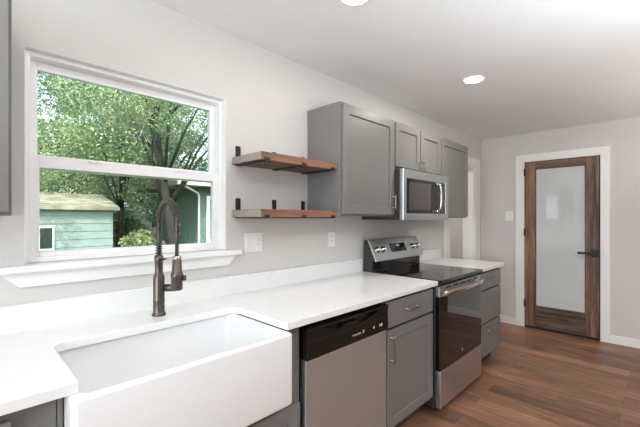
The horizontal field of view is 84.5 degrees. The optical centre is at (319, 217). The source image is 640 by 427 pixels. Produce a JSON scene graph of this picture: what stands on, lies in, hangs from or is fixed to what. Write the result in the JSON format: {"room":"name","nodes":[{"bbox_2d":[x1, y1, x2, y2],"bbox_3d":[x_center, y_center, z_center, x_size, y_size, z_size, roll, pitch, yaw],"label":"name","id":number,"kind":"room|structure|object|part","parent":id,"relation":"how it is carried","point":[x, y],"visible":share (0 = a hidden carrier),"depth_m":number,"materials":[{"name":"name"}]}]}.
{"room":"kitchen","nodes":[
{"label":"kitchen","id":0,"kind":"room"},
{"bbox_2d":[0,0,480,306],"bbox_3d":[-1.059,0.151,2.595,1.620,2.387,8.510,0,0,44],"label":"wall","id":1,"kind":"structure","parent":0,"point":[269,96],"depth_m":2.01,"materials":[{"name":"paint"}]},
{"bbox_2d":[0,0,11,215],"bbox_3d":[-1.287,-0.372,0.975,0.317,0.731,0.634,0,0,44],"label":"upper cabinet","id":2,"kind":"object","parent":1,"relation":"attached to","point":[5,5],"visible":1,"depth_m":1.08,"materials":[{"name":"grey paint"}]},
{"bbox_2d":[0,45,241,287],"bbox_3d":[-0.877,-0.201,1.679,0.202,0.932,1.051,0,0,44],"label":"window","id":3,"kind":"structure","parent":1,"relation":"in","point":[36,60],"depth_m":1.58,"materials":[{"name":"white paint"}]},
{"bbox_3d":[-0.838,0.192,1.641,0.093,0.026,1.051,0,0,44],"label":"sill","id":4,"kind":"part","parent":3,"relation":"part of","materials":[{"name":"white paint"}]},
{"bbox_3d":[-0.899,-0.421,1.731,0.026,0.443,0.828,0,0,44],"label":"sash","id":5,"kind":"part","parent":3,"relation":"part of","materials":[{"name":"white plastic"}]},
{"bbox_3d":[-0.876,-0.048,1.709,0.028,0.411,0.828,0,0,44],"label":"sash","id":6,"kind":"part","parent":3,"relation":"part of","materials":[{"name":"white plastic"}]},
{"bbox_2d":[244,232,262,252],"bbox_3d":[-0.397,0.148,2.107,0.009,0.120,0.129,0,0,44],"label":"wall outlet","id":7,"kind":"object","parent":1,"relation":"attached to","point":[253,242],"visible":1,"depth_m":2.10,"materials":[{"name":"white plastic"}]},
{"bbox_2d":[256,237,260,247],"bbox_3d":[-0.373,0.148,2.128,0.002,0.068,0.034,0,0,44],"label":"receptacle","id":8,"kind":"object","parent":7,"relation":"attached to","point":[258,239],"depth_m":2.13,"materials":[{"name":"white plastic"}]},
{"bbox_2d":[232,146,336,173],"bbox_3d":[-0.193,-0.355,2.119,0.284,0.116,0.590,0,0,44],"label":"wooden shelf","id":9,"kind":"object","parent":1,"relation":"attached to","point":[274,161],"visible":1,"depth_m":2.02,"materials":[{"name":"brown wood"}]},
{"bbox_2d":[232,198,336,217],"bbox_3d":[-0.193,-0.055,2.119,0.284,0.116,0.590,0,0,44],"label":"wooden shelf","id":10,"kind":"object","parent":1,"relation":"attached to","point":[238,213],"visible":1,"depth_m":1.99,"materials":[{"name":"brown wood"}]},
{"bbox_2d":[328,232,334,246],"bbox_3d":[0.087,0.159,2.602,0.008,0.113,0.070,0,0,44],"label":"wall outlet","id":11,"kind":"object","parent":1,"relation":"attached to","point":[331,235],"visible":1,"depth_m":2.60,"materials":[{"name":"white plastic"}]},
{"bbox_2d":[330,235,333,243],"bbox_3d":[0.089,0.159,2.600,0.002,0.067,0.034,0,0,44],"label":"receptacle","id":12,"kind":"object","parent":11,"relation":"attached to","point":[331,236],"depth_m":2.60,"materials":[{"name":"white plastic"}]},
{"bbox_2d":[308,101,395,215],"bbox_3d":[0.251,-0.375,2.525,0.349,0.726,0.608,0,0,44],"label":"upper cabinet","id":13,"kind":"object","parent":1,"relation":"attached to","point":[361,142],"visible":0.98,"depth_m":2.36,"materials":[{"name":"grey paint"}]},
{"bbox_3d":[0.347,-0.374,2.434,0.020,0.701,0.586,0,0,44],"label":"door","id":14,"kind":"part","parent":13,"relation":"part of","materials":[{"name":"grey paint"}]},
{"bbox_2d":[393,120,440,174],"bbox_3d":[0.732,-0.557,3.016,0.349,0.361,0.764,0,0,44],"label":"upper cabinet","id":15,"kind":"object","parent":1,"relation":"attached to","point":[415,149],"visible":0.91,"depth_m":2.88,"materials":[{"name":"grey paint"}]},
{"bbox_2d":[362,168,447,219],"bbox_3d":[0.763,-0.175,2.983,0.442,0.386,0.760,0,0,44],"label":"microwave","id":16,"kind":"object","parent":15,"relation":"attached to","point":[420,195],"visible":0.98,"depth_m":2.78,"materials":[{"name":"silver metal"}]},
{"bbox_3d":[0.869,-0.174,2.881,0.032,0.385,0.758,0,0,44],"label":"frame","id":17,"kind":"part","parent":16,"relation":"part of","materials":[{"name":"metal"}]},
{"bbox_3d":[0.864,-0.167,2.878,0.029,0.272,0.655,0,0,44],"label":"black glass","id":18,"kind":"part","parent":16,"relation":"part of","materials":[{"name":"grey glass"}]},
{"bbox_3d":[0.997,-0.170,2.949,0.060,0.247,0.026,0,0,44],"label":"handle","id":19,"kind":"part","parent":16,"relation":"part of","materials":[{"name":"metal"}]},
{"bbox_3d":[0.694,-0.555,2.789,0.020,0.335,0.370,0,0,44],"label":"door","id":20,"kind":"part","parent":15,"relation":"part of","materials":[{"name":"grey paint"}]},
{"bbox_3d":[0.959,-0.555,3.060,0.020,0.335,0.367,0,0,44],"label":"door","id":21,"kind":"part","parent":15,"relation":"part of","materials":[{"name":"grey paint"}]},
{"bbox_2d":[440,137,467,217],"bbox_3d":[1.202,-0.369,3.520,0.317,0.738,0.610,0,0,44],"label":"upper cabinet","id":22,"kind":"object","parent":1,"relation":"attached to","point":[454,156],"visible":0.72,"depth_m":3.43,"materials":[{"name":"grey paint"}]},
{"bbox_2d":[444,156,479,260],"bbox_3d":[1.700,0.290,4.348,0.165,2.110,1.025,0,0,44],"label":"trim","id":23,"kind":"structure","parent":1,"relation":"attached to","point":[471,224],"depth_m":4.57,"materials":[{"name":"white paint"}]},
{"bbox_2d":[150,0,639,139],"bbox_3d":[1.420,-1.112,1.112,7.480,0.140,9.855,0,0,44],"label":"ceiling","id":24,"kind":"structure","parent":0,"point":[545,65],"depth_m":2.17,"materials":[{"name":"paint"}]},
{"bbox_2d":[340,0,368,5],"bbox_3d":[0.164,-1.039,1.651,0.150,0.005,0.150,0,0,44],"label":"recessed light","id":25,"kind":"object","parent":24,"relation":"in","point":[346,2],"visible":1,"depth_m":1.70,"materials":[{"name":"white plastic"}]},
{"bbox_2d":[463,76,484,83],"bbox_3d":[1.157,-1.039,2.652,0.150,0.005,0.150,0,0,44],"label":"recessed light","id":26,"kind":"object","parent":24,"relation":"in","point":[473,79],"visible":1,"depth_m":2.64,"materials":[{"name":"white plastic"}]},
{"bbox_2d":[400,322,639,426],"bbox_3d":[1.420,1.405,1.112,7.480,0.120,9.855,0,0,44],"label":"floor","id":27,"kind":"structure","parent":0,"point":[534,377],"depth_m":2.78,"materials":[{"name":"brown wood"}]},
{"bbox_2d":[0,400,55,426],"bbox_3d":[-1.161,0.904,0.840,0.642,0.882,0.778,0,0,44],"label":"base cabinet","id":28,"kind":"object","parent":27,"relation":"on","point":[41,415],"visible":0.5,"depth_m":0.90,"materials":[{"name":"grey paint"}]},
{"bbox_3d":[-0.987,0.561,0.617,0.020,0.138,0.672,0,0,44],"label":"drawer","id":29,"kind":"part","parent":28,"relation":"part of","materials":[{"name":"grey paint"}]},
{"bbox_2d":[0,258,437,415],"bbox_3d":[-0.444,0.395,1.593,0.658,0.132,2.896,0,0,44],"label":"countertop","id":30,"kind":"structure","parent":28,"relation":"on","point":[33,372],"depth_m":1.55,"materials":[{"name":"white stone"}]},
{"bbox_2d":[152,198,185,316],"bbox_3d":[-0.628,0.173,1.514,0.250,0.516,0.113,0,0,44],"label":"kitchen faucet","id":31,"kind":"object","parent":30,"relation":"on","point":[177,277],"visible":1,"depth_m":1.54,"materials":[{"name":"metal"}]},
{"bbox_3d":[-0.656,0.289,1.570,0.077,0.077,0.033,0,0,-4],"label":"lever","id":32,"kind":"part","parent":31,"relation":"part of","materials":[{"name":"grey metal"}]},
{"bbox_3d":[-0.636,0.171,1.485,0.186,0.031,0.033,0,0,44],"label":"holder arm","id":33,"kind":"part","parent":31,"relation":"part of","materials":[{"name":"metal"}]},
{"bbox_2d":[58,314,291,426],"bbox_3d":[-0.533,0.608,1.315,0.472,0.290,0.743,0,0,44],"label":"farmhouse sink","id":34,"kind":"object","parent":30,"relation":"in","point":[228,370],"visible":0.77,"depth_m":1.27,"materials":[{"name":"ceramic"}]},
{"bbox_2d":[56,314,299,426],"bbox_3d":[-0.585,0.904,1.428,0.644,0.882,0.864,0,0,44],"label":"base cabinet","id":35,"kind":"object","parent":27,"relation":"on","point":[289,416],"visible":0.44,"depth_m":1.50,"materials":[{"name":"grey paint"}]},
{"bbox_3d":[-0.239,1.006,1.382,0.020,0.418,0.418,0,0,44],"label":"door","id":36,"kind":"part","parent":35,"relation":"part of","materials":[{"name":"grey paint"}]},
{"bbox_2d":[299,303,388,426],"bbox_3d":[-0.050,0.905,1.965,0.606,0.879,0.636,0,0,44],"label":"dishwasher","id":37,"kind":"object","parent":27,"relation":"on","point":[342,358],"visible":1,"depth_m":1.73,"materials":[{"name":"silver metal"}]},
{"bbox_3d":[0.148,0.557,1.772,0.055,0.140,0.629,0,0,44],"label":"control panel","id":38,"kind":"part","parent":37,"relation":"part of","materials":[{"name":"black plastic"}]},
{"bbox_2d":[381,288,432,426],"bbox_3d":[0.372,0.904,2.406,0.644,0.882,0.576,0,0,44],"label":"base cabinet","id":39,"kind":"object","parent":27,"relation":"on","point":[409,333],"visible":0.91,"depth_m":2.18,"materials":[{"name":"grey paint"}]},
{"bbox_3d":[0.419,0.755,2.017,0.032,0.158,0.015,0,0,44],"label":"handle","id":40,"kind":"part","parent":39,"relation":"part of","materials":[{"name":"silver metal"}]},
{"bbox_3d":[0.569,0.558,2.208,0.020,0.150,0.552,0,0,44],"label":"drawer","id":41,"kind":"part","parent":39,"relation":"part of","materials":[{"name":"grey paint"}]},
{"bbox_2d":[364,236,483,410],"bbox_3d":[0.873,0.759,2.873,0.704,1.173,0.759,0,0,44],"label":"electric range","id":42,"kind":"object","parent":27,"relation":"on","point":[456,312],"visible":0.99,"depth_m":2.69,"materials":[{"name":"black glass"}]},
{"bbox_3d":[0.470,0.256,2.830,0.050,0.054,0.054,0,0,44],"label":"knob","id":43,"kind":"part","parent":42,"relation":"part of","materials":[{"name":"metal"}]},
{"bbox_3d":[0.525,0.256,2.886,0.050,0.054,0.054,0,0,44],"label":"knob","id":44,"kind":"part","parent":42,"relation":"part of","materials":[{"name":"metal"}]},
{"bbox_3d":[0.675,0.387,3.066,0.001,0.067,0.699,0,0,44],"label":"riser panel","id":45,"kind":"part","parent":42,"relation":"part of","materials":[{"name":"black glass"}]},
{"bbox_2d":[372,263,482,283],"bbox_3d":[0.884,0.439,2.862,0.577,0.025,0.759,0,0,44],"label":"cooktop","id":46,"kind":"object","parent":42,"relation":"in","point":[444,274],"depth_m":2.80,"materials":[{"name":"black glass"}]},
{"bbox_3d":[1.069,0.797,2.681,0.032,0.502,0.751,0,0,44],"label":"oven door","id":47,"kind":"part","parent":42,"relation":"part of","materials":[{"name":"black glass"}]},
{"bbox_3d":[1.068,0.509,2.683,0.028,0.072,0.751,0,0,44],"label":"vent trim","id":48,"kind":"part","parent":42,"relation":"part of","materials":[{"name":"metal"}]},
{"bbox_3d":[1.071,1.179,2.680,0.036,0.252,0.751,0,0,44],"label":"storage drawer","id":49,"kind":"part","parent":42,"relation":"part of","materials":[{"name":"metal"}]},
{"bbox_3d":[1.082,0.796,2.669,0.002,0.497,0.747,0,0,44],"label":"door glass","id":50,"kind":"part","parent":42,"relation":"part of","materials":[{"name":"black glass"}]},
{"bbox_3d":[1.102,0.519,2.650,0.066,0.033,0.731,0,0,44],"label":"handle","id":51,"kind":"part","parent":42,"relation":"part of","materials":[{"name":"metal"}]},
{"bbox_2d":[478,268,499,361],"bbox_3d":[1.325,0.904,3.382,0.642,0.882,0.592,0,0,44],"label":"base cabinet","id":52,"kind":"object","parent":27,"relation":"on","point":[490,289],"visible":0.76,"depth_m":3.19,"materials":[{"name":"grey paint"}]},
{"bbox_2d":[410,248,503,271],"bbox_3d":[1.326,0.395,3.403,0.658,0.132,0.624,0,0,44],"label":"countertop","id":53,"kind":"structure","parent":52,"relation":"on","point":[430,256],"depth_m":3.40,"materials":[{"name":"white stone"}]},
{"bbox_3d":[1.526,0.556,3.187,0.020,0.147,0.579,0,0,44],"label":"drawer","id":54,"kind":"part","parent":52,"relation":"part of","materials":[{"name":"grey paint"}]},
{"bbox_3d":[1.526,1.079,3.187,0.020,0.277,0.579,0,0,44],"label":"drawer","id":55,"kind":"part","parent":52,"relation":"part of","materials":[{"name":"grey paint"}]},
{"bbox_3d":[1.526,0.785,3.187,0.020,0.280,0.579,0,0,44],"label":"drawer","id":56,"kind":"part","parent":52,"relation":"part of","materials":[{"name":"grey paint"}]},
{"bbox_2d":[481,117,639,339],"bbox_3d":[4.213,0.151,2.824,5.600,2.387,0.140,0,0,44],"label":"wall","id":57,"kind":"structure","parent":0,"point":[498,155],"depth_m":3.89,"materials":[{"name":"paint"}]},
{"bbox_2d":[506,211,512,219],"bbox_3d":[2.410,-0.025,4.482,0.088,0.116,0.009,0,0,44],"label":"light switch","id":58,"kind":"object","parent":57,"relation":"attached to","point":[509,214],"visible":1,"depth_m":4.48,"materials":[{"name":"white plastic"}]},
{"bbox_2d":[516,145,609,342],"bbox_3d":[2.761,0.284,4.077,0.920,2.122,0.098,0,0,44],"label":"door","id":59,"kind":"structure","parent":57,"relation":"in","point":[563,197],"depth_m":4.06,"materials":[{"name":"brown wood"}]},
{"bbox_3d":[2.784,0.319,4.092,0.491,1.992,0.020,0,0,44],"label":"rail","id":60,"kind":"part","parent":59,"relation":"part of","materials":[{"name":"brown wood"}]},
{"bbox_3d":[2.785,0.238,4.094,0.492,1.660,0.006,0,0,44],"label":"glass","id":61,"kind":"part","parent":59,"relation":"part of","materials":[{"name":"white glass"}]},
{"bbox_3d":[2.949,0.388,3.870,0.194,0.084,0.064,0,0,44],"label":"handle","id":62,"kind":"part","parent":59,"relation":"part of","materials":[{"name":"black metal"}]},
{"bbox_2d":[500,315,639,348],"bbox_3d":[4.152,1.301,2.775,5.579,0.088,0.016,0,0,44],"label":"baseboard","id":63,"kind":"structure","parent":57,"relation":"attached to","point":[618,340],"depth_m":3.73,"materials":[{"name":"white paint"}]},
{"label":"outside","id":64,"kind":"structure","parent":0,"visible":0},
{"bbox_3d":[-19.911,2.095,26.463,58.050,0.300,70.000,0,0,44],"label":"ground","id":65,"kind":"structure","parent":64,"visible":0},
{"bbox_2d":[39,192,119,250],"bbox_3d":[-8.893,0.620,8.444,3.400,2.650,6.440,0,0,44],"label":"garden shed","id":66,"kind":"object","parent":65,"relation":"on","point":[67,221],"visible":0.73,"depth_m":9.06,"materials":[{"name":"teal wood"}]},
{"bbox_3d":[-6.627,0.495,8.522,0.009,0.500,0.240,0,0,44],"label":"pane","id":67,"kind":"part","parent":66,"relation":"part of","materials":[{"name":"teal glass"}]},
{"bbox_2d":[37,95,121,191],"bbox_3d":[-10.850,-1.230,12.178,5.880,6.476,6.985,0,0,7],"label":"tree","id":68,"kind":"object","parent":65,"relation":"on","point":[41,149],"visible":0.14,"depth_m":12.80,"materials":[{"name":"green plant"}]},
{"bbox_2d":[37,72,151,203],"bbox_3d":[-13.008,-2.685,18.727,9.312,9.367,9.403,0,0,44],"label":"tree","id":69,"kind":"object","parent":65,"relation":"on","point":[39,89],"visible":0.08,"depth_m":17.44,"materials":[{"name":"green plant"}]},
{"bbox_2d":[37,73,207,243],"bbox_3d":[-4.390,-1.420,9.315,5.000,6.898,4.820,0,0,44],"label":"tree","id":70,"kind":"object","parent":65,"relation":"on","point":[154,124],"visible":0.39,"depth_m":8.80,"materials":[{"name":"green plant"}]},
{"bbox_2d":[37,78,207,246],"bbox_3d":[-5.938,-1.563,11.079,4.819,7.138,5.113,0,0,15],"label":"tree","id":71,"kind":"object","parent":65,"relation":"on","point":[120,186],"visible":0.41,"depth_m":10.67,"materials":[{"name":"green plant"}]},
{"bbox_2d":[40,96,207,226],"bbox_3d":[-8.114,-3.023,17.370,8.253,10.061,8.321,0,0,21],"label":"tree","id":72,"kind":"object","parent":65,"relation":"on","point":[152,202],"visible":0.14,"depth_m":15.83,"materials":[{"name":"green plant"}]},
{"bbox_2d":[113,210,153,246],"bbox_3d":[-7.092,0.828,12.626,1.818,2.249,1.671,0,0,11],"label":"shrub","id":73,"kind":"object","parent":65,"relation":"on","point":[130,224],"visible":0.29,"depth_m":12.46,"materials":[{"name":"green plant"}]},
{"bbox_2d":[113,227,156,244],"bbox_3d":[-6.845,1.165,14.886,0.080,1.560,6.515,0,0,44],"label":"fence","id":74,"kind":"object","parent":65,"relation":"on","point":[153,228],"visible":0.04,"depth_m":14.72,"materials":[{"name":"wood"}]},
{"bbox_2d":[118,227,164,246],"bbox_3d":[-4.955,1.107,10.253,1.400,1.700,1.467,0,0,-5],"label":"shrub","id":75,"kind":"object","parent":65,"relation":"on","point":[137,239],"visible":0.18,"depth_m":10.04,"materials":[{"name":"green plant"}]},
{"bbox_2d":[129,178,210,244],"bbox_3d":[-3.105,0.345,12.861,4.100,3.200,5.950,0,0,44],"label":"house","id":76,"kind":"structure","parent":65,"relation":"on","point":[194,201],"depth_m":10.52,"materials":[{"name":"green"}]},
{"bbox_3d":[-3.126,0.045,10.658,0.009,1.200,0.430,0,0,44],"label":"pane","id":77,"kind":"part","parent":76,"relation":"part of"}
]}

